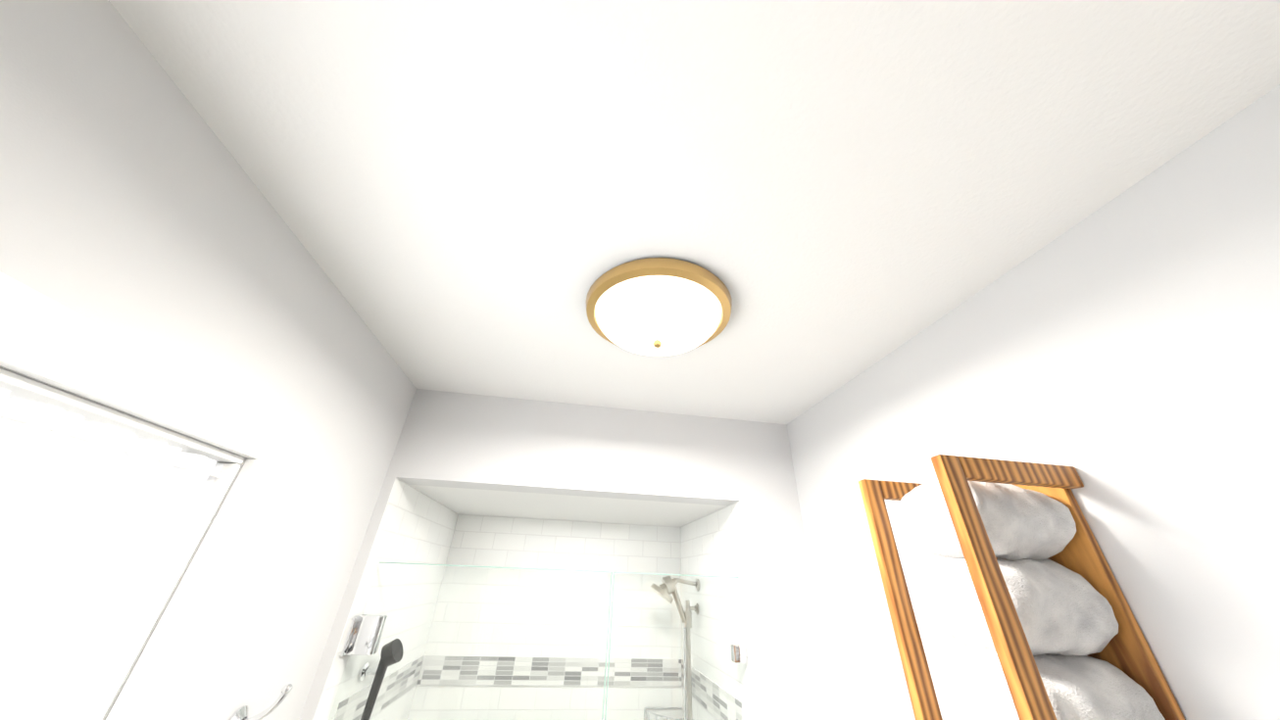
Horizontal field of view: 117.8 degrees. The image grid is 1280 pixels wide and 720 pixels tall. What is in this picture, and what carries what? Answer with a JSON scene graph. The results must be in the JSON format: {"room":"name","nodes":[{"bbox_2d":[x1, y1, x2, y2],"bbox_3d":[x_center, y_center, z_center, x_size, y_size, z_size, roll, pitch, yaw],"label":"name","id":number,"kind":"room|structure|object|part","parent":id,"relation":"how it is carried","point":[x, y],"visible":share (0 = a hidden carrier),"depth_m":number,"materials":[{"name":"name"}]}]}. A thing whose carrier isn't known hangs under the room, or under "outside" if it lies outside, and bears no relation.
{"room":"bathroom","nodes":[
{"label":"bathroom","id":0,"kind":"room"},
{"bbox_2d":[0,0,458,719],"bbox_3d":[-0.657,0.475,-0.435,0.150,2.440,4.530,6,-30,-7],"label":"wall","id":1,"kind":"structure","parent":0,"point":[137,208],"depth_m":0.65,"materials":[{"name":"white paint"}]},
{"bbox_2d":[0,271,298,719],"bbox_3d":[-0.712,0.384,0.122,0.167,1.085,1.000,6,-30,-7],"label":"door frame","id":2,"kind":"structure","parent":1,"relation":"in","point":[43,338],"depth_m":0.57,"materials":[{"name":"white wood"}]},
{"bbox_2d":[0,388,223,719],"bbox_3d":[-0.689,0.378,0.130,0.031,0.882,0.796,6,-30,-7],"label":"door","id":3,"kind":"structure","parent":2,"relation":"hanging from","point":[96,518],"depth_m":0.49,"materials":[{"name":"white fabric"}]},
{"bbox_2d":[229,684,293,719],"bbox_3d":[-0.750,0.704,0.761,0.079,0.102,0.052,6,-30,-7],"label":"robe hook","id":4,"kind":"object","parent":1,"relation":"attached to","point":[240,713],"visible":1,"depth_m":0.76,"materials":[{"name":"silver metal"}]},
{"bbox_3d":[-0.782,0.708,0.752,0.014,0.052,0.052,6,-30,-7],"label":"plate","id":5,"kind":"part","parent":4,"relation":"part of","materials":[{"name":"silver metal"}]},
{"bbox_2d":[313,477,408,719],"bbox_3d":[-0.831,1.287,0.791,0.003,2.030,0.120,6,-30,-7],"label":"jamb","id":6,"kind":"object","parent":1,"relation":"attached to","point":[338,671],"visible":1,"depth_m":1.13,"materials":[{"name":"tile"}]},
{"bbox_2d":[333,655,423,719],"bbox_3d":[-0.885,1.158,1.347,0.005,0.100,0.730,6,-30,-7],"label":"mosaic","id":7,"kind":"object","parent":1,"relation":"attached to","point":[388,694],"depth_m":1.33},
{"bbox_2d":[407,514,683,719],"bbox_3d":[-0.399,1.762,1.595,1.400,2.230,0.120,6,-30,-7],"label":"wall","id":8,"kind":"structure","parent":0,"point":[516,542],"depth_m":1.85,"materials":[{"name":"tile"}]},
{"bbox_2d":[358,575,699,719],"bbox_3d":[-0.333,1.565,1.257,1.159,1.540,0.670,6,-30,-7],"label":"fittings","id":9,"kind":"object","parent":8,"relation":"attached to","point":[378,672],"depth_m":1.56,"materials":[{"name":"silver metal"}]},
{"bbox_2d":[416,655,681,687],"bbox_3d":[-0.375,1.398,1.732,1.160,0.100,0.005,6,-30,-7],"label":"mosaic","id":10,"kind":"object","parent":8,"relation":"attached to","point":[554,672],"depth_m":1.73},
{"bbox_2d":[299,389,834,719],"bbox_3d":[-0.156,1.271,0.928,1.420,2.440,0.120,6,-30,-7],"label":"wall","id":11,"kind":"structure","parent":0,"point":[464,441],"depth_m":1.35,"materials":[{"name":"white paint"}]},
{"bbox_2d":[409,485,727,527],"bbox_3d":[-0.301,0.661,1.808,1.400,0.100,0.850,6,-30,-7],"label":"ceiling","id":12,"kind":"structure","parent":0,"point":[477,502],"depth_m":1.65,"materials":[{"name":"white paint"}]},
{"bbox_2d":[108,0,1279,424],"bbox_3d":[0.192,-0.712,-0.031,1.660,0.080,3.800,6,-30,-7],"label":"ceiling","id":13,"kind":"structure","parent":0,"point":[473,196],"depth_m":0.58,"materials":[{"name":"white paint"}]},
{"bbox_2d":[586,257,732,356],"bbox_3d":[0.041,-0.078,0.898,0.344,0.112,0.344,6,-30,-7],"label":"flush ceiling light","id":14,"kind":"object","parent":13,"relation":"attached to","point":[658,307],"visible":1,"depth_m":0.82,"materials":[{"name":"white glass"}]},
{"bbox_2d":[680,506,741,719],"bbox_3d":[0.302,1.628,1.310,0.120,2.230,0.730,6,-30,-7],"label":"wall","id":15,"kind":"structure","parent":0,"point":[705,547],"depth_m":1.56,"materials":[{"name":"tile"}]},
{"bbox_2d":[681,660,742,719],"bbox_3d":[0.255,1.287,1.493,0.005,0.100,0.730,6,-30,-7],"label":"mosaic","id":16,"kind":"object","parent":15,"relation":"attached to","point":[705,682],"depth_m":1.41},
{"bbox_2d":[727,500,759,719],"bbox_3d":[0.314,1.417,0.938,0.003,2.030,0.120,6,-30,-7],"label":"jamb","id":17,"kind":"object","parent":15,"relation":"attached to","point":[749,690],"visible":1,"depth_m":1.27,"materials":[{"name":"tile"}]},
{"bbox_2d":[787,84,1279,719],"bbox_3d":[0.907,0.469,-0.556,0.120,2.440,3.800,6,-30,-7],"label":"wall","id":18,"kind":"structure","parent":0,"point":[1120,353],"depth_m":0.59,"materials":[{"name":"white paint"}]},
{"bbox_2d":[858,454,1185,719],"bbox_3d":[0.568,0.545,0.522,0.253,0.770,0.200,6,-30,-7],"label":"shelf","id":19,"kind":"object","parent":18,"relation":"attached to","point":[1030,608],"visible":1,"depth_m":0.58,"materials":[{"name":"brown wood"}]},
{"bbox_2d":[897,476,1077,564],"bbox_3d":[0.591,0.280,0.677,0.192,0.137,0.181,6,-30,-7],"label":"towel","id":20,"kind":"object","parent":19,"relation":"on","point":[1024,519],"depth_m":0.62,"materials":[{"name":"white fabric"}]},
{"bbox_2d":[922,554,1119,657],"bbox_3d":[0.588,0.387,0.617,0.189,0.137,0.180,6,-30,-7],"label":"towel","id":21,"kind":"object","parent":19,"relation":"on","point":[1066,606],"depth_m":0.57,"materials":[{"name":"white fabric"}]},
{"bbox_2d":[943,643,1177,719],"bbox_3d":[0.580,0.493,0.553,0.198,0.137,0.183,6,-30,-7],"label":"towel","id":22,"kind":"object","parent":19,"relation":"on","point":[1076,681],"depth_m":0.53,"materials":[{"name":"white fabric"}]},
{"bbox_3d":[-0.295,2.275,0.335,1.160,0.100,0.125,6,-30,-7],"label":"curb","id":23,"kind":"object","parent":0,"visible":0},
{"bbox_2d":[329,561,748,719],"bbox_3d":[-0.262,1.455,0.804,1.158,1.789,0.100,6,-30,-7],"label":"glass","id":24,"kind":"object","parent":23,"relation":"on","point":[364,634],"visible":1,"depth_m":1.13,"materials":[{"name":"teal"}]},
{"bbox_3d":[-0.472,1.428,0.779,0.710,1.782,0.008,6,-30,-7],"label":"door","id":25,"kind":"part","parent":24,"relation":"part of","materials":[{"name":"clear glass"}]},
{"bbox_3d":[0.095,1.492,0.851,0.428,1.782,0.008,6,-30,-7],"label":"panel","id":26,"kind":"part","parent":24,"relation":"part of","materials":[{"name":"clear glass"}]}
]}

